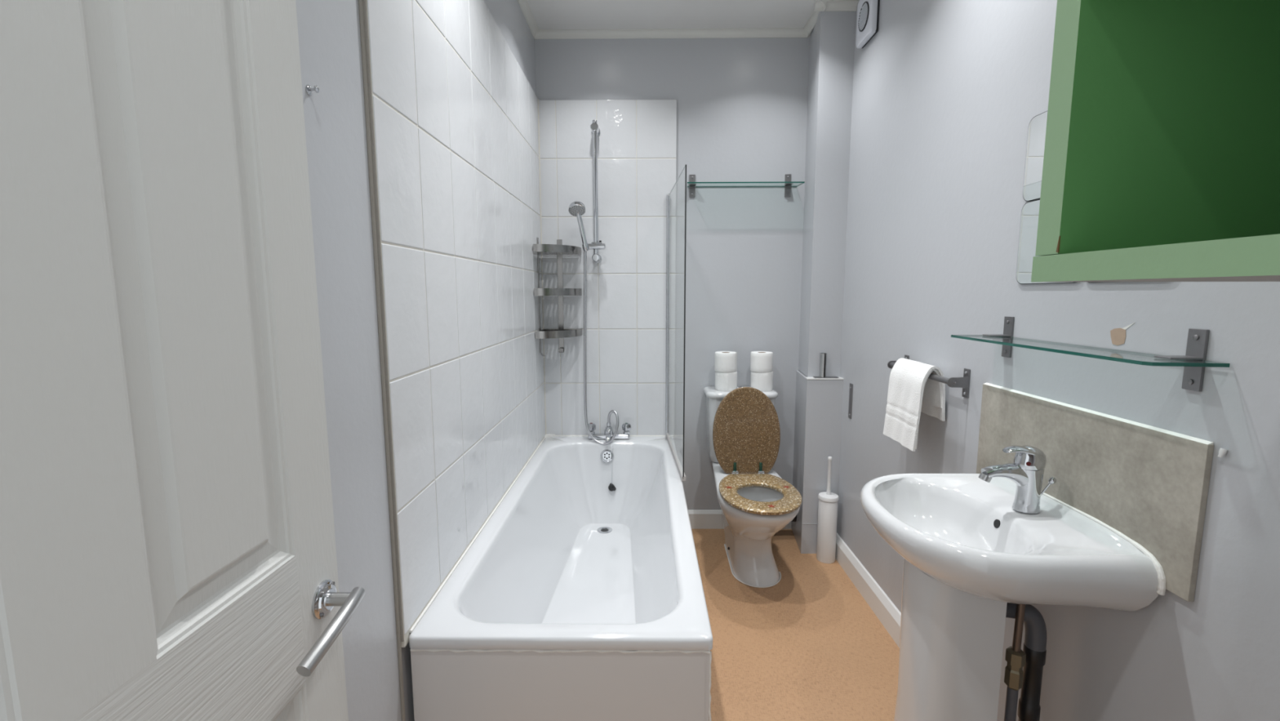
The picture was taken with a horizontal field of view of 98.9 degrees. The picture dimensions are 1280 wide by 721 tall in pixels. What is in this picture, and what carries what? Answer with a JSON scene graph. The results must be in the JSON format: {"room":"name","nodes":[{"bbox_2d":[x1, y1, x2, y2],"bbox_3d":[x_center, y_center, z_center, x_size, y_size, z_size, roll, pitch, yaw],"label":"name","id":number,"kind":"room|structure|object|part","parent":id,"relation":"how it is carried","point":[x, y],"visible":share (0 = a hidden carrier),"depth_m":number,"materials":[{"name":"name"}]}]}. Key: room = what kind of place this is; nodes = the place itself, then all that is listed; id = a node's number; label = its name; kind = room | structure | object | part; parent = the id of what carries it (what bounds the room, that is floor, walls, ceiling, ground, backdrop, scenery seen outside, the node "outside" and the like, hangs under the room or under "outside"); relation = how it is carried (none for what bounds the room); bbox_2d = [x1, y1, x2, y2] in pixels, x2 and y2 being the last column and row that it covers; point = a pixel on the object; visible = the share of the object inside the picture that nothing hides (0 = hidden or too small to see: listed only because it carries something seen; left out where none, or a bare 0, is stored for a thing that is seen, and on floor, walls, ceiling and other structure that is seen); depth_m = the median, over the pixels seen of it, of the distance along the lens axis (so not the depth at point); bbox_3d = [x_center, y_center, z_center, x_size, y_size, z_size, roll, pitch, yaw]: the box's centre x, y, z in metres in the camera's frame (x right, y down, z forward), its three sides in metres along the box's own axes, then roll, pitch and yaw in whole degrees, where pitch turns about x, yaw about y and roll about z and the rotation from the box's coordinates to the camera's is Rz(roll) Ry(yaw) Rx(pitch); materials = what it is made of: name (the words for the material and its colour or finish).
{"room":"bathroom","nodes":[
{"label":"bathroom","id":0,"kind":"room"},
{"bbox_2d":[295,0,546,720],"bbox_3d":[-0.563,-0.162,1.338,0.117,2.490,3.124,0,7,1],"label":"wall","id":1,"kind":"structure","parent":0,"point":[422,125],"depth_m":1.23,"materials":[{"name":"tile"}]},
{"bbox_2d":[305,84,319,95],"bbox_3d":[-0.519,-0.429,0.870,0.016,0.016,0.016,0,7,1],"label":"hook","id":2,"kind":"object","parent":1,"relation":"attached to","point":[308,90],"visible":1,"depth_m":0.87,"materials":[{"name":"silver metal"}]},
{"bbox_2d":[305,84,311,95],"bbox_3d":[-0.525,-0.429,0.870,0.004,0.016,0.016,0,7,1],"label":"washer","id":3,"kind":"object","parent":2,"relation":"in","point":[308,90],"depth_m":0.87,"materials":[{"name":"silver metal"}]},
{"bbox_2d":[517,0,539,39],"bbox_3d":[-0.508,-1.389,1.246,0.030,0.031,2.804,0,7,1],"label":"crown molding","id":4,"kind":"structure","parent":1,"relation":"attached to","point":[525,7],"depth_m":2.46,"materials":[{"name":"white paint"}]},
{"bbox_2d":[527,0,816,29],"bbox_3d":[0.201,-1.447,1.171,1.650,0.100,3.124,0,7,1],"label":"ceiling","id":5,"kind":"structure","parent":0,"point":[548,14],"depth_m":2.46,"materials":[{"name":"white paint"}]},
{"bbox_2d":[534,37,809,509],"bbox_3d":[0.218,-0.347,2.824,1.450,2.490,0.114,0,7,1],"label":"wall","id":6,"kind":"structure","parent":0,"point":[724,109],"depth_m":2.73,"materials":[{"name":"paint"}]},
{"bbox_2d":[533,237,582,355],"bbox_3d":[-0.394,-0.305,2.662,0.200,0.575,0.228,0,7,1],"label":"rack","id":7,"kind":"object","parent":6,"relation":"attached to","point":[557,249],"visible":1,"depth_m":2.65,"materials":[{"name":"silver metal"}]},
{"bbox_2d":[534,251,578,254],"bbox_3d":[-0.397,-0.516,2.635,0.184,0.001,0.220,0,7,1],"label":"shelf","id":8,"kind":"object","parent":7,"relation":"attached to","point":[538,252],"depth_m":2.65,"materials":[{"name":"silver metal"}]},
{"bbox_2d":[587,120,605,262],"bbox_3d":[-0.220,-0.815,2.668,0.100,0.666,0.088,0,7,1],"label":"shower rail","id":9,"kind":"object","parent":6,"relation":"attached to","point":[595,131],"visible":0.96,"depth_m":2.65,"materials":[{"name":"silver metal"}]},
{"bbox_2d":[568,201,618,444],"bbox_3d":[-0.225,-0.165,2.692,0.236,1.182,0.095,-2,7,-17],"label":"shower hose","id":10,"kind":"object","parent":9,"relation":"attached to","point":[577,209],"visible":1,"depth_m":2.70,"materials":[{"name":"silver metal"}]},
{"bbox_3d":[-0.283,-0.637,2.625,0.029,0.186,0.073,6,9,39],"label":"handle","id":11,"kind":"part","parent":10,"relation":"part of","materials":[{"name":"silver metal"}]},
{"bbox_2d":[582,242,588,251],"bbox_3d":[-0.264,-0.550,2.653,0.032,0.042,0.033,0,7,1],"label":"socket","id":12,"kind":"object","parent":10,"relation":"attached to","point":[585,246],"depth_m":2.64,"materials":[{"name":"silver metal"}]},
{"bbox_2d":[534,27,809,39],"bbox_3d":[0.153,-1.560,2.616,1.325,0.031,0.030,0,7,1],"label":"crown molding","id":13,"kind":"structure","parent":6,"relation":"attached to","point":[757,33],"depth_m":2.62,"materials":[{"name":"white paint"}]},
{"bbox_2d":[665,164,686,480],"bbox_3d":[0.158,-0.172,2.441,0.021,1.225,0.694,0,7,-3],"label":"screen","id":14,"kind":"object","parent":6,"relation":"attached to","point":[673,199],"visible":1,"depth_m":2.46,"materials":[{"name":"clear glass"}]},
{"bbox_2d":[688,509,791,528],"bbox_3d":[0.490,0.846,2.917,0.630,0.099,0.016,0,7,1],"label":"baseboard","id":15,"kind":"structure","parent":6,"relation":"attached to","point":[699,518],"depth_m":2.91,"materials":[{"name":"white paint"}]},
{"bbox_2d":[687,173,804,197],"bbox_3d":[0.505,-0.858,2.662,0.559,0.109,0.104,0,7,1],"label":"glass shelf","id":16,"kind":"object","parent":6,"relation":"attached to","point":[788,183],"visible":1,"depth_m":2.71,"materials":[{"name":"teal"}]},
{"bbox_3d":[0.259,-0.864,2.713,0.030,0.109,0.006,0,7,1],"label":"bracket plate","id":17,"kind":"part","parent":16,"relation":"part of","materials":[{"name":"silver metal"}]},
{"bbox_3d":[0.505,-0.854,2.661,0.559,0.006,0.101,0,7,1],"label":"glass plate","id":18,"kind":"part","parent":16,"relation":"part of","materials":[{"name":"teal"}]},
{"bbox_3d":[0.731,-0.864,2.708,0.030,0.109,0.006,0,7,1],"label":"bracket plate","id":19,"kind":"part","parent":16,"relation":"part of","materials":[{"name":"silver metal"}]},
{"bbox_2d":[691,528,899,720],"bbox_3d":[0.205,1.123,1.489,1.650,0.100,3.124,0,7,1],"label":"floor","id":20,"kind":"structure","parent":0,"point":[806,646],"depth_m":1.97,"materials":[{"name":"beige plastic"}]},
{"bbox_2d":[408,434,712,720],"bbox_3d":[-0.167,0.743,2.056,0.671,0.514,1.687,0,7,1],"label":"bathtub","id":21,"kind":"object","parent":20,"relation":"on","point":[580,596],"visible":0.97,"depth_m":1.52,"materials":[{"name":"white ceramic"}]},
{"bbox_3d":[-0.175,0.868,1.236,0.658,0.469,0.016,0,7,1],"label":"panel","id":22,"kind":"part","parent":21,"relation":"part of","materials":[{"name":"grey paint"}]},
{"bbox_2d":[587,422,631,442],"bbox_3d":[-0.159,0.362,2.765,0.229,0.088,0.117,0,7,1],"label":"mixer tap","id":23,"kind":"object","parent":21,"relation":"on","point":[608,433],"visible":0.91,"depth_m":2.78,"materials":[{"name":"silver metal"}]},
{"bbox_3d":[-0.249,0.340,2.798,0.040,0.039,0.040,-7,10,-44],"label":"tap handle","id":24,"kind":"part","parent":23,"relation":"part of","materials":[{"name":"silver metal"}]},
{"bbox_3d":[-0.069,0.340,2.796,0.040,0.039,0.040,-7,10,-44],"label":"tap handle","id":25,"kind":"part","parent":23,"relation":"part of","materials":[{"name":"silver metal"}]},
{"bbox_3d":[-0.138,0.519,2.724,0.003,0.189,0.036,1,7,9],"label":"plug chain","id":26,"kind":"part","parent":21,"relation":"part of","materials":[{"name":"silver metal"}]},
{"bbox_2d":[703,385,801,587],"bbox_3d":[0.561,0.544,2.471,0.475,0.806,0.810,0,7,1],"label":"toilet","id":27,"kind":"object","parent":20,"relation":"on","point":[756,503],"visible":0.99,"depth_m":2.49,"materials":[{"name":"white ceramic"}]},
{"bbox_2d":[715,370,737,391],"bbox_3d":[0.430,0.099,2.733,0.108,0.093,0.109,-3,8,-22],"label":"toilet roll","id":28,"kind":"object","parent":27,"relation":"on","point":[724,381],"visible":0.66,"depth_m":2.69,"materials":[{"name":"white paper"}]},
{"bbox_2d":[714,351,737,372],"bbox_3d":[0.426,0.006,2.720,0.109,0.093,0.108,2,7,16],"label":"toilet roll","id":29,"kind":"object","parent":28,"relation":"on","point":[725,361],"visible":1,"depth_m":2.68,"materials":[{"name":"white paper"}]},
{"bbox_3d":[0.502,0.162,2.739,0.353,0.034,0.186,0,7,1],"label":"cistern lid","id":30,"kind":"part","parent":27,"relation":"part of","materials":[{"name":"white ceramic"}]},
{"bbox_3d":[0.501,0.328,2.582,0.316,0.404,0.080,0,7,1],"label":"lid","id":31,"kind":"part","parent":27,"relation":"part of","materials":[{"name":"plastic"}]},
{"bbox_3d":[0.498,0.550,2.283,0.328,0.018,0.434,0,7,1],"label":"seat","id":32,"kind":"part","parent":27,"relation":"part of","materials":[{"name":"plastic"}]},
{"bbox_2d":[751,371,773,391],"bbox_3d":[0.608,0.099,2.732,0.108,0.093,0.109,-6,9,-39],"label":"toilet roll","id":33,"kind":"object","parent":27,"relation":"on","point":[762,381],"visible":0.81,"depth_m":2.69,"materials":[{"name":"white paper"}]},
{"bbox_2d":[750,351,773,372],"bbox_3d":[0.604,0.005,2.719,0.109,0.093,0.108,-5,9,-35],"label":"toilet roll","id":34,"kind":"object","parent":33,"relation":"on","point":[760,361],"visible":1,"depth_m":2.67,"materials":[{"name":"white paper"}]},
{"bbox_2d":[816,456,839,563],"bbox_3d":[0.875,0.690,2.551,0.091,0.497,0.091,0,7,1],"label":"toilet brush","id":35,"kind":"object","parent":20,"relation":"on","point":[828,500],"visible":1,"depth_m":2.53,"materials":[{"name":"white plastic"}]},
{"bbox_3d":[0.875,0.631,2.543,0.091,0.023,0.091,0,7,1],"label":"holder lid","id":36,"kind":"part","parent":35,"relation":"part of","materials":[{"name":"white plastic"}]},
{"bbox_3d":[0.875,0.533,2.531,0.023,0.180,0.023,0,7,1],"label":"brush handle","id":37,"kind":"part","parent":35,"relation":"part of","materials":[{"name":"white plastic"}]},
{"bbox_2d":[859,473,1165,720],"bbox_3d":[0.717,0.700,1.248,0.406,0.798,0.509,0,7,1],"label":"washbasin","id":38,"kind":"object","parent":20,"relation":"on","point":[967,554],"visible":0.98,"depth_m":1.15,"materials":[{"name":"white ceramic"}]},
{"bbox_2d":[859,473,1165,611],"bbox_3d":[0.717,0.402,1.211,0.406,0.198,0.509,0,7,1],"label":"basin","id":39,"kind":"object","parent":38,"relation":"in","point":[972,551],"depth_m":1.09,"materials":[{"name":"white ceramic"}]},
{"bbox_2d":[977,444,1056,513],"bbox_3d":[0.820,0.256,1.195,0.158,0.144,0.049,0,7,1],"label":"mixer tap","id":40,"kind":"object","parent":38,"relation":"on","point":[1027,468],"visible":1,"depth_m":1.18,"materials":[{"name":"silver metal"}]},
{"bbox_3d":[0.885,0.275,1.190,0.029,0.049,0.013,3,8,25],"label":"pop rod","id":41,"kind":"part","parent":40,"relation":"part of","materials":[{"name":"silver metal"}]},
{"bbox_2d":[1004,603,1026,720],"bbox_3d":[0.805,0.777,1.206,0.119,0.655,0.031,4,8,29],"label":"supply pipe","id":42,"kind":"object","parent":20,"relation":"on","point":[1015,658],"visible":0.69,"depth_m":1.18,"materials":[{"name":"grey"}]},
{"bbox_2d":[1005,602,1046,720],"bbox_3d":[0.821,0.809,1.240,0.136,0.582,0.055,1,7,10],"label":"pipe","id":43,"kind":"object","parent":20,"relation":"on","point":[1034,646],"visible":0.69,"depth_m":1.19,"materials":[{"name":"grey plastic"}]},
{"bbox_2d":[791,11,856,553],"bbox_3d":[0.857,-0.324,2.628,0.170,2.490,0.295,0,7,1],"label":"wall","id":44,"kind":"structure","parent":0,"point":[832,38],"depth_m":2.54,"materials":[{"name":"paint"}]},
{"bbox_2d":[803,1,826,37],"bbox_3d":[0.786,-1.545,2.488,0.030,0.031,0.274,0,7,1],"label":"crown molding","id":45,"kind":"structure","parent":44,"relation":"attached to","point":[811,23],"depth_m":2.51,"materials":[{"name":"white paint"}]},
{"bbox_2d":[813,352,838,377],"bbox_3d":[0.867,0.023,2.548,0.110,0.115,0.030,0,7,1],"label":"toilet roll holder","id":46,"kind":"object","parent":44,"relation":"on","point":[823,360],"visible":1,"depth_m":2.54,"materials":[{"name":"silver metal"}]},
{"bbox_3d":[0.852,0.021,2.548,0.030,0.111,0.030,0,7,1],"label":"split tube post","id":47,"kind":"part","parent":46,"relation":"part of","materials":[{"name":"silver metal"}]},
{"bbox_3d":[0.867,0.078,2.554,0.110,0.004,0.030,0,7,1],"label":"plate","id":48,"kind":"part","parent":46,"relation":"part of","materials":[{"name":"silver metal"}]},
{"bbox_2d":[813,0,858,11],"bbox_3d":[0.848,-1.530,2.364,0.181,0.031,0.030,0,7,1],"label":"crown molding","id":49,"kind":"structure","parent":44,"relation":"attached to","point":[831,5],"depth_m":2.37,"materials":[{"name":"white paint"}]},
{"bbox_2d":[836,0,1279,720],"bbox_3d":[0.978,-0.162,1.323,0.101,2.490,3.124,0,7,1],"label":"wall","id":50,"kind":"structure","parent":0,"point":[947,94],"depth_m":1.34,"materials":[{"name":"paint"}]},
{"bbox_2d":[848,382,853,418],"bbox_3d":[0.937,0.180,2.439,0.005,0.156,0.032,0,7,1],"label":"metal strip","id":51,"kind":"object","parent":50,"relation":"attached to","point":[851,391],"visible":1,"depth_m":2.43,"materials":[{"name":"silver metal"}]},
{"bbox_2d":[855,0,879,48],"bbox_3d":[0.919,-1.391,2.218,0.034,0.185,0.162,0,7,1],"label":"fan","id":52,"kind":"object","parent":50,"relation":"attached to","point":[868,11],"visible":1,"depth_m":2.19,"materials":[{"name":"white plastic"}]},
{"bbox_2d":[835,533,901,647],"bbox_3d":[0.920,1.030,1.384,0.018,0.108,2.512,0,7,1],"label":"baseboard","id":53,"kind":"structure","parent":50,"relation":"attached to","point":[885,610],"depth_m":2.19,"materials":[{"name":"white paint"}]},
{"bbox_2d":[887,355,970,398],"bbox_3d":[0.901,0.042,1.737,0.063,0.082,0.390,0,7,1],"label":"towel rail","id":54,"kind":"object","parent":50,"relation":"attached to","point":[963,382],"visible":0.72,"depth_m":1.55,"materials":[{"name":"silver metal"}]},
{"bbox_3d":[0.901,0.015,1.928,0.059,0.032,0.004,0,7,1],"label":"arm","id":55,"kind":"part","parent":54,"relation":"part of","materials":[{"name":"silver metal"}]},
{"bbox_2d":[883,357,945,451],"bbox_3d":[0.881,0.134,1.761,0.099,0.263,0.212,0,7,1],"label":"hand towel","id":56,"kind":"object","parent":54,"relation":"hanging from","point":[911,393],"visible":0.98,"depth_m":1.72,"materials":[{"name":"white fabric"}]},
{"bbox_3d":[0.897,0.062,1.547,0.059,0.032,0.004,0,7,1],"label":"arm","id":57,"kind":"part","parent":54,"relation":"part of","materials":[{"name":"silver metal"}]},
{"bbox_3d":[0.928,0.065,1.559,0.005,0.082,0.026,0,7,1],"label":"wall plate","id":58,"kind":"part","parent":54,"relation":"part of","materials":[{"name":"silver metal"}]},
{"bbox_2d":[1022,111,1047,201],"bbox_3d":[0.924,-0.464,1.211,0.005,0.193,0.204,0,7,1],"label":"mirror","id":59,"kind":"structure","parent":50,"relation":"attached to","point":[1037,128],"depth_m":1.28,"materials":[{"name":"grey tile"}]},
{"bbox_2d":[1016,199,1077,284],"bbox_3d":[0.924,-0.271,1.235,0.005,0.193,0.204,0,7,1],"label":"mirror","id":60,"kind":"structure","parent":50,"relation":"attached to","point":[1030,210],"depth_m":1.30,"materials":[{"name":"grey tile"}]},
{"bbox_2d":[951,315,1230,391],"bbox_3d":[0.869,-0.031,1.147,0.115,0.102,0.590,0,7,1],"label":"glass shelf","id":61,"kind":"object","parent":50,"relation":"attached to","point":[1193,362],"visible":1,"depth_m":0.94,"materials":[{"name":"teal"}]},
{"bbox_3d":[0.926,-0.059,1.379,0.006,0.102,0.030,0,7,1],"label":"bracket plate","id":62,"kind":"part","parent":61,"relation":"part of","materials":[{"name":"silver metal"}]},
{"bbox_3d":[0.867,-0.029,1.148,0.111,0.006,0.590,0,7,1],"label":"glass plate","id":63,"kind":"part","parent":61,"relation":"part of","materials":[{"name":"teal"}]},
{"bbox_3d":[0.921,-0.001,0.909,0.006,0.102,0.030,0,7,1],"label":"bracket plate","id":64,"kind":"part","parent":61,"relation":"part of","materials":[{"name":"silver metal"}]},
{"bbox_2d":[976,382,1213,601],"bbox_3d":[0.921,0.231,1.191,0.010,0.272,0.593,0,7,1],"label":"backsplash","id":65,"kind":"structure","parent":50,"relation":"attached to","point":[1149,484],"depth_m":1.04,"materials":[{"name":"grey stone"}]},
{"bbox_2d":[1087,281,1112,282],"bbox_3d":[0.922,-0.245,1.031,0.005,0.193,0.204,0,7,1],"label":"tile","id":66,"kind":"structure","parent":50,"relation":"attached to","point":[1087,282],"depth_m":1.10,"materials":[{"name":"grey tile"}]},
{"bbox_2d":[1031,0,1279,281],"bbox_3d":[0.684,-0.212,0.286,0.466,0.324,0.663,0,7,1],"label":"upper cabinet","id":67,"kind":"object","parent":50,"relation":"attached to","point":[1162,157],"visible":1,"depth_m":0.58,"materials":[{"name":"green paint"}]},
{"bbox_2d":[1217,448,1227,457],"bbox_3d":[0.919,0.146,0.864,0.012,0.016,0.009,0,7,1],"label":"plug","id":68,"kind":"object","parent":50,"relation":"attached to","point":[1222,451],"visible":1,"depth_m":0.86,"materials":[{"name":"white plastic"}]},
{"bbox_3d":[0.189,0.018,-0.121,1.450,2.490,0.200,0,7,1],"label":"wall","id":69,"kind":"structure","parent":0,"visible":0},
{"bbox_2d":[0,0,364,720],"bbox_3d":[-0.456,0.201,0.445,0.104,1.980,0.764,0,7,1],"label":"door","id":70,"kind":"structure","parent":69,"relation":"in","point":[168,550],"depth_m":0.54,"materials":[{"name":"grey paint"}]},
{"bbox_3d":[-0.415,0.364,0.746,0.028,0.041,0.146,0,7,1],"label":"lever","id":71,"kind":"part","parent":70,"relation":"part of","materials":[{"name":"silver metal"}]}
]}

